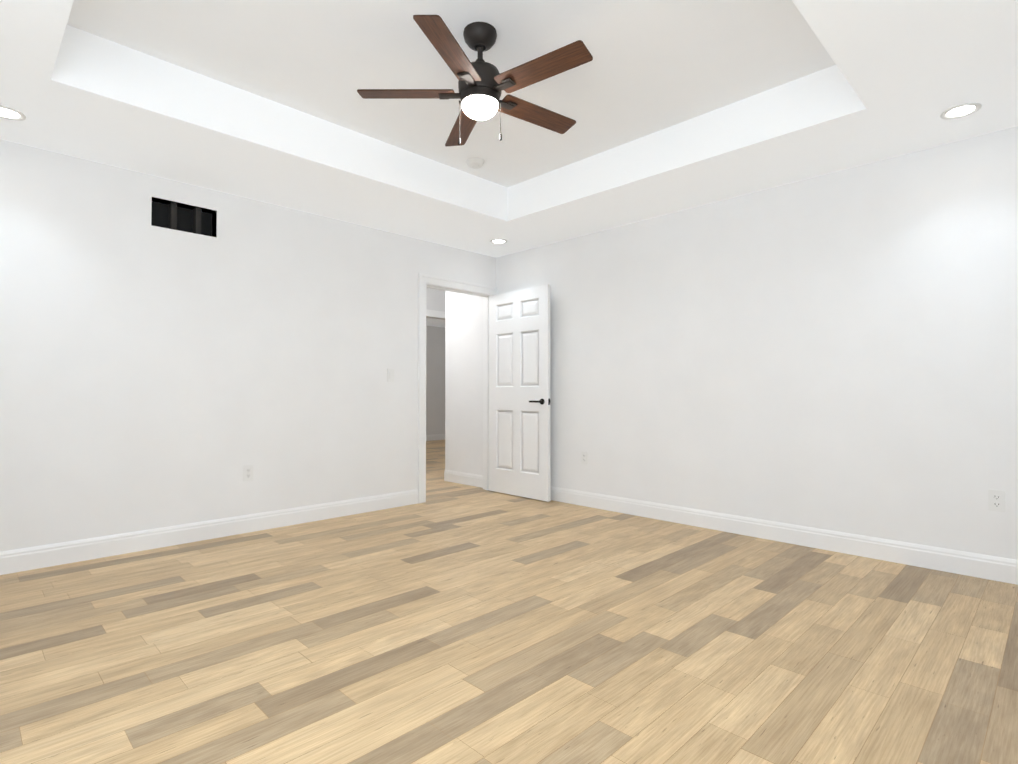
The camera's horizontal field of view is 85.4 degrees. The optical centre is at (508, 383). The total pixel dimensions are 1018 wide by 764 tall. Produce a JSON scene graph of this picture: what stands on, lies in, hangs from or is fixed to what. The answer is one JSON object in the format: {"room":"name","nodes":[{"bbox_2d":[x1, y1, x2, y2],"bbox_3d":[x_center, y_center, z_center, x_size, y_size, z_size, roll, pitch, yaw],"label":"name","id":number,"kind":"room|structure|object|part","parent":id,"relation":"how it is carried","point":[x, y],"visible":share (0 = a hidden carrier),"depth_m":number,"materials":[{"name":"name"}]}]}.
{"room":"empty bedroom","nodes":[
{"label":"empty bedroom","id":0,"kind":"room"},
{"bbox_2d":[0,139,495,551],"bbox_3d":[-1.817,-0.348,4.206,4.620,2.860,0.120,1,-1,-45],"label":"wall","id":1,"kind":"structure","parent":0,"point":[153,377],"depth_m":3.75,"materials":[{"name":"paint"}]},
{"bbox_2d":[151,198,216,236],"bbox_3d":[-2.244,-1.130,3.794,0.435,0.230,0.114,1,-1,-45],"label":"cavity","id":2,"kind":"object","parent":1,"relation":"in","point":[174,216],"visible":0.5,"depth_m":3.82,"materials":[{"name":"black"}]},
{"bbox_2d":[0,489,417,574],"bbox_3d":[-2.069,1.012,3.838,3.475,0.127,0.014,1,-1,-45],"label":"baseboard","id":3,"kind":"structure","parent":1,"relation":"attached to","point":[30,558],"depth_m":3.71,"materials":[{"name":"paint"}]},
{"bbox_2d":[243,465,252,480],"bbox_3d":[-1.899,0.649,4.018,0.070,0.115,0.008,1,-1,-45],"label":"electrical outlet","id":4,"kind":"object","parent":1,"relation":"attached to","point":[247,472],"visible":1,"depth_m":4.01,"materials":[{"name":"white plastic"}]},
{"bbox_2d":[417,273,496,502],"bbox_3d":[-0.525,0.041,5.472,0.991,2.123,0.143,1,-1,-45],"label":"door frame","id":5,"kind":"structure","parent":1,"relation":"attached to","point":[424,279],"depth_m":5.22,"materials":[{"name":"paint"}]},
{"bbox_2d":[489,285,550,501],"bbox_3d":[0.090,0.086,5.421,0.139,2.015,0.835,1,-1,-44],"label":"door","id":6,"kind":"structure","parent":5,"relation":"attached to","point":[519,392],"depth_m":5.38,"materials":[{"name":"paint"}]},
{"bbox_3d":[0.309,0.165,5.192,0.139,0.056,0.205,1,-1,-44],"label":"handle","id":7,"kind":"part","parent":6,"relation":"part of","materials":[{"name":"black metal"}]},
{"bbox_2d":[426,326,444,434],"bbox_3d":[-2.788,-0.033,10.716,7.200,2.440,0.120,1,-1,-45],"label":"wall","id":8,"kind":"structure","parent":0,"point":[435,380],"depth_m":11.84,"materials":[{"name":"paint"}]},
{"bbox_2d":[426,434,444,440],"bbox_3d":[-2.741,1.123,10.650,7.200,0.127,0.014,1,-1,-45],"label":"baseboard","id":9,"kind":"structure","parent":8,"relation":"attached to","point":[435,437],"depth_m":11.79,"materials":[{"name":"paint"}]},
{"bbox_2d":[426,288,444,319],"bbox_3d":[-0.282,-0.074,8.202,7.200,2.440,0.120,1,-1,-45],"label":"wall","id":10,"kind":"structure","parent":0,"point":[435,299],"depth_m":7.43,"materials":[{"name":"paint"}]},
{"bbox_2d":[426,309,444,318],"bbox_3d":[-0.924,0.074,7.462,1.130,2.120,0.018,1,-1,-45],"label":"door frame","id":11,"kind":"structure","parent":10,"relation":"attached to","point":[434,313],"depth_m":7.40,"materials":[{"name":"paint"}]},
{"bbox_2d":[426,318,444,327],"bbox_3d":[-0.960,-1.332,8.902,7.440,0.100,5.300,1,-1,-45],"label":"ceiling","id":12,"kind":"structure","parent":0,"point":[435,322],"depth_m":11.16,"materials":[{"name":"paint"}]},
{"bbox_2d":[0,440,1017,763],"bbox_3d":[-0.279,1.146,6.322,9.820,0.060,10.220,1,-1,-45],"label":"floor","id":13,"kind":"structure","parent":0,"point":[448,622],"depth_m":2.19,"materials":[{"name":"brown wood"}]},
{"bbox_2d":[0,0,1017,256],"bbox_3d":[-0.144,-1.594,2.632,4.500,0.420,4.500,1,-1,-45],"label":"ceiling","id":14,"kind":"structure","parent":0,"point":[670,106],"depth_m":2.97,"materials":[{"name":"paint"}]},
{"bbox_2d":[0,105,25,120],"bbox_3d":[-2.562,-1.379,2.803,0.164,0.008,0.164,1,-1,-45],"label":"recessed light","id":15,"kind":"object","parent":14,"relation":"attached to","point":[7,113],"visible":1,"depth_m":2.82,"materials":[{"name":"white plastic"}]},
{"bbox_2d":[466,157,483,168],"bbox_3d":[-0.247,-1.619,4.054,0.132,0.045,0.132,1,-1,-45],"label":"smoke detector","id":16,"kind":"object","parent":14,"relation":"attached to","point":[475,162],"visible":1,"depth_m":4.02,"materials":[{"name":"white plastic"}]},
{"bbox_2d":[357,15,592,146],"bbox_3d":[-0.108,-1.397,2.608,1.099,0.535,1.099,1,-1,-45],"label":"ceiling fan","id":17,"kind":"object","parent":14,"relation":"hanging from","point":[482,84],"visible":1,"depth_m":2.54,"materials":[{"name":"brown wood"}]},
{"bbox_2d":[490,239,506,243],"bbox_3d":[-0.097,-1.341,5.188,0.164,0.008,0.164,1,-1,-45],"label":"recessed light","id":18,"kind":"object","parent":14,"relation":"attached to","point":[498,241],"visible":1,"depth_m":5.19,"materials":[{"name":"white plastic"}]},
{"bbox_2d":[940,102,981,119],"bbox_3d":[2.285,-1.380,2.791,0.164,0.008,0.164,1,-1,-45],"label":"recessed light","id":19,"kind":"object","parent":14,"relation":"attached to","point":[960,111],"visible":1,"depth_m":2.79,"materials":[{"name":"white plastic"}]},
{"bbox_2d":[445,126,1017,559],"bbox_3d":[1.235,-0.344,4.501,0.120,2.860,5.470,1,-1,-45],"label":"wall","id":20,"kind":"structure","parent":0,"point":[837,351],"depth_m":3.68,"materials":[{"name":"paint"}]},
{"bbox_2d":[444,470,482,487],"bbox_3d":[-0.485,1.049,6.111,0.014,0.127,0.730,1,-1,-45],"label":"baseboard","id":21,"kind":"structure","parent":20,"relation":"attached to","point":[475,480],"depth_m":6.12,"materials":[{"name":"paint"}]},
{"bbox_2d":[581,451,587,464],"bbox_3d":[0.678,0.664,4.954,0.008,0.115,0.070,1,-1,-45],"label":"electrical outlet","id":22,"kind":"object","parent":20,"relation":"attached to","point":[584,457],"visible":1,"depth_m":4.95,"materials":[{"name":"white plastic"}]},
{"bbox_2d":[551,486,1017,584],"bbox_3d":[1.435,1.018,4.184,0.014,0.127,4.470,1,-1,-45],"label":"baseboard","id":23,"kind":"structure","parent":20,"relation":"attached to","point":[1000,569],"depth_m":3.60,"materials":[{"name":"paint"}]},
{"bbox_2d":[988,489,1005,511],"bbox_3d":[2.640,0.632,2.985,0.008,0.115,0.070,1,-1,-45],"label":"electrical outlet","id":24,"kind":"object","parent":20,"relation":"attached to","point":[997,500],"visible":1,"depth_m":2.98,"materials":[{"name":"white plastic"}]}
]}

